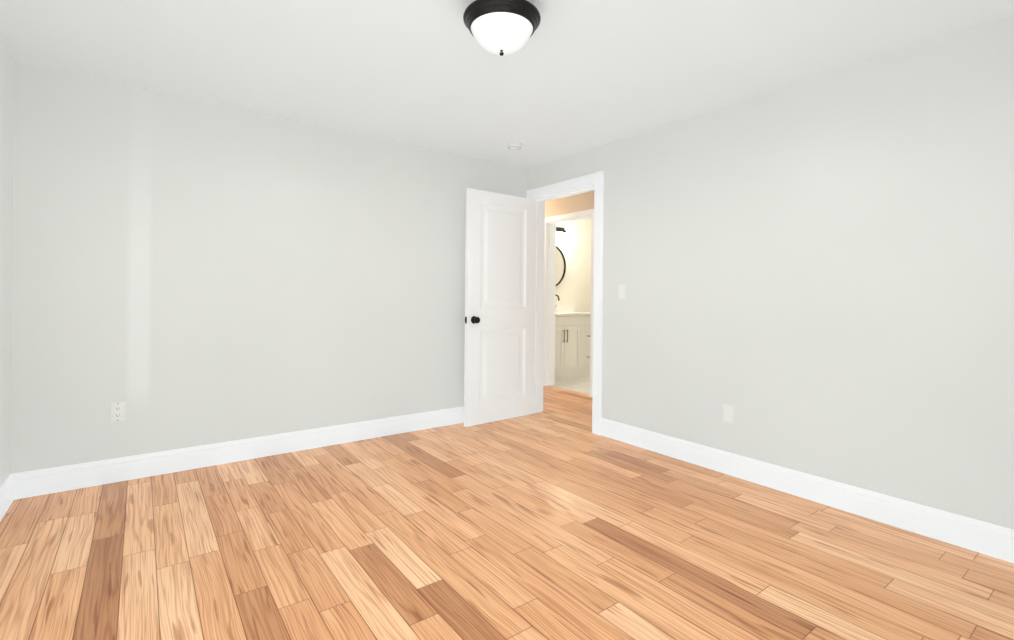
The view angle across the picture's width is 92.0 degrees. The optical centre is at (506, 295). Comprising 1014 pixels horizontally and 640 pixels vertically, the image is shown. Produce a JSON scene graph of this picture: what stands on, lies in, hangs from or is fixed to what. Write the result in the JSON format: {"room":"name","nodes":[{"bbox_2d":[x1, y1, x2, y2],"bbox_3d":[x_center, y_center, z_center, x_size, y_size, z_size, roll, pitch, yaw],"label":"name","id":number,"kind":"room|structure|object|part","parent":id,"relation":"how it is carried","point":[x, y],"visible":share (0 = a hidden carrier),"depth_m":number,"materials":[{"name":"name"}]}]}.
{"room":"empty bedroom","nodes":[
{"label":"empty bedroom","id":0,"kind":"room"},
{"bbox_2d":[0,37,13,486],"bbox_3d":[-1.456,-0.069,0.908,0.140,2.350,4.180,1,0,-37],"label":"wall","id":1,"kind":"structure","parent":0,"point":[6,134],"depth_m":2.50,"materials":[{"name":"paint"}]},
{"bbox_2d":[0,474,13,521],"bbox_3d":[-1.446,1.033,1.011,0.017,0.138,4.040,1,0,-37],"label":"baseboard","id":2,"kind":"structure","parent":1,"relation":"attached to","point":[6,493],"depth_m":2.49,"materials":[{"name":"paint"}]},
{"bbox_2d":[10,62,527,473],"bbox_3d":[-1.326,-0.068,3.701,3.690,2.350,0.140,1,0,-37],"label":"wall","id":3,"kind":"structure","parent":0,"point":[187,272],"depth_m":3.18,"materials":[{"name":"paint"}]},
{"bbox_2d":[110,401,125,421],"bbox_3d":[-2.294,0.683,2.890,0.070,0.114,0.009,1,0,-37],"label":"electrical outlet","id":4,"kind":"object","parent":3,"relation":"attached to","point":[117,411],"visible":1,"depth_m":2.89,"materials":[{"name":"white plastic"}]},
{"bbox_2d":[11,406,463,499],"bbox_3d":[-1.234,1.035,3.680,3.550,0.138,0.017,1,0,-37],"label":"baseboard","id":5,"kind":"structure","parent":3,"relation":"attached to","point":[33,483],"depth_m":3.17,"materials":[{"name":"paint"}]},
{"bbox_2d":[0,386,1013,639],"bbox_3d":[-0.413,1.166,3.406,4.820,0.100,6.920,1,0,-37],"label":"floor","id":6,"kind":"structure","parent":0,"point":[556,518],"depth_m":2.12,"materials":[{"name":"brown wood"}]},
{"bbox_2d":[0,0,1013,218],"bbox_3d":[0.536,-1.275,4.097,7.130,0.100,6.920,1,0,-37],"label":"ceiling","id":7,"kind":"structure","parent":0,"point":[570,77],"depth_m":2.52,"materials":[{"name":"paint"}]},
{"bbox_2d":[463,0,540,55],"bbox_3d":[-0.021,-1.120,2.059,0.325,0.220,0.325,1,0,-37],"label":"lamp","id":8,"kind":"object","parent":7,"relation":"attached to","point":[501,27],"visible":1,"depth_m":1.97,"materials":[{"name":"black glass"}]},
{"bbox_3d":[-0.022,-1.076,2.059,0.261,0.088,0.261,1,0,-37],"label":"glass","id":9,"kind":"part","parent":8,"relation":"part of","materials":[{"name":"white glass"}]},
{"bbox_2d":[507,142,521,149],"bbox_3d":[0.061,-1.211,3.979,0.124,0.038,0.124,1,0,-37],"label":"smoke detector","id":10,"kind":"object","parent":7,"relation":"attached to","point":[514,146],"visible":1,"depth_m":3.94,"materials":[{"name":"white plastic"}]},
{"bbox_2d":[546,191,592,216],"bbox_3d":[0.788,-1.077,5.871,0.140,0.290,0.800,1,0,-37],"label":"wall","id":11,"kind":"structure","parent":0,"point":[572,204],"depth_m":5.80,"materials":[{"name":"paint"}]},
{"bbox_2d":[543,209,593,396],"bbox_3d":[0.779,0.074,5.872,0.183,2.107,0.894,1,0,-37],"label":"door frame","id":12,"kind":"structure","parent":11,"relation":"attached to","point":[550,302],"depth_m":6.14,"materials":[{"name":"paint"}]},
{"bbox_2d":[550,376,589,394],"bbox_3d":[1.504,1.185,6.797,2.310,0.100,3.780,1,0,-37],"label":"floor","id":13,"kind":"structure","parent":0,"point":[580,384],"depth_m":6.25,"materials":[{"name":"beige tile"}]},
{"bbox_2d":[555,294,590,379],"bbox_3d":[0.784,0.552,6.975,1.044,1.151,0.582,1,0,-37],"label":"bathroom vanity","id":14,"kind":"object","parent":13,"relation":"on","point":[572,343],"visible":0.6,"depth_m":6.77,"materials":[{"name":"paint"}]},
{"bbox_2d":[555,294,559,312],"bbox_3d":[0.720,0.106,7.113,0.104,0.261,0.177,1,0,-37],"label":"faucet","id":15,"kind":"object","parent":14,"relation":"on","point":[556,294],"depth_m":7.04,"materials":[{"name":"black metal"}]},
{"bbox_3d":[1.012,0.661,6.804,0.627,0.402,0.035,1,0,-37],"label":"handle","id":16,"kind":"part","parent":14,"relation":"part of","materials":[{"name":"black metal"}]},
{"bbox_2d":[555,219,591,311],"bbox_3d":[0.986,-0.045,7.574,2.230,2.350,0.140,1,0,-37],"label":"wall","id":17,"kind":"structure","parent":0,"point":[573,287],"depth_m":7.55,"materials":[{"name":"paint"}]},
{"bbox_2d":[556,246,565,285],"bbox_3d":[0.619,-0.444,7.192,0.652,0.652,0.026,1,0,-37],"label":"round mirror","id":18,"kind":"object","parent":17,"relation":"attached to","point":[560,266],"visible":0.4,"depth_m":7.32,"materials":[{"name":"beige mirror"}]},
{"bbox_2d":[556,227,567,241],"bbox_3d":[0.666,-0.916,7.136,0.600,0.216,0.167,1,0,-37],"label":"sconce","id":19,"kind":"object","parent":17,"relation":"attached to","point":[564,236],"visible":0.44,"depth_m":7.21,"materials":[{"name":"black metal"}]},
{"bbox_2d":[528,15,1013,529],"bbox_3d":[0.681,-0.049,4.213,0.140,2.350,6.640,1,0,-37],"label":"wall","id":20,"kind":"structure","parent":0,"point":[815,276],"depth_m":2.63,"materials":[{"name":"paint"}]},
{"bbox_2d":[526,171,603,434],"bbox_3d":[0.536,0.055,4.406,0.179,2.140,0.990,1,0,-37],"label":"door frame","id":21,"kind":"structure","parent":20,"relation":"attached to","point":[596,179],"depth_m":4.17,"materials":[{"name":"paint"}]},
{"bbox_2d":[464,188,535,426],"bbox_3d":[-0.049,0.099,4.410,0.793,2.025,0.167,1,0,-40],"label":"door","id":22,"kind":"structure","parent":21,"relation":"in","point":[500,263],"depth_m":4.37,"materials":[{"name":"paint"}]},
{"bbox_3d":[-0.312,0.204,4.193,0.112,0.066,0.167,1,0,-40],"label":"knob","id":23,"kind":"part","parent":22,"relation":"part of","materials":[{"name":"black metal"}]},
{"bbox_2d":[618,285,624,298],"bbox_3d":[0.899,-0.031,3.815,0.014,0.114,0.070,1,0,-37],"label":"light switch","id":24,"kind":"object","parent":20,"relation":"attached to","point":[621,293],"visible":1,"depth_m":3.81,"materials":[{"name":"white plastic"}]},
{"bbox_2d":[723,404,733,423],"bbox_3d":[1.410,0.749,3.116,0.009,0.114,0.070,1,0,-37],"label":"electrical outlet","id":25,"kind":"object","parent":20,"relation":"attached to","point":[728,413],"visible":1,"depth_m":3.11,"materials":[{"name":"white plastic"}]},
{"bbox_2d":[600,418,1013,563],"bbox_3d":[1.677,1.063,2.734,0.017,0.138,3.065,1,0,-37],"label":"baseboard","id":26,"kind":"structure","parent":20,"relation":"attached to","point":[986,538],"depth_m":2.61,"materials":[{"name":"paint"}]}
]}

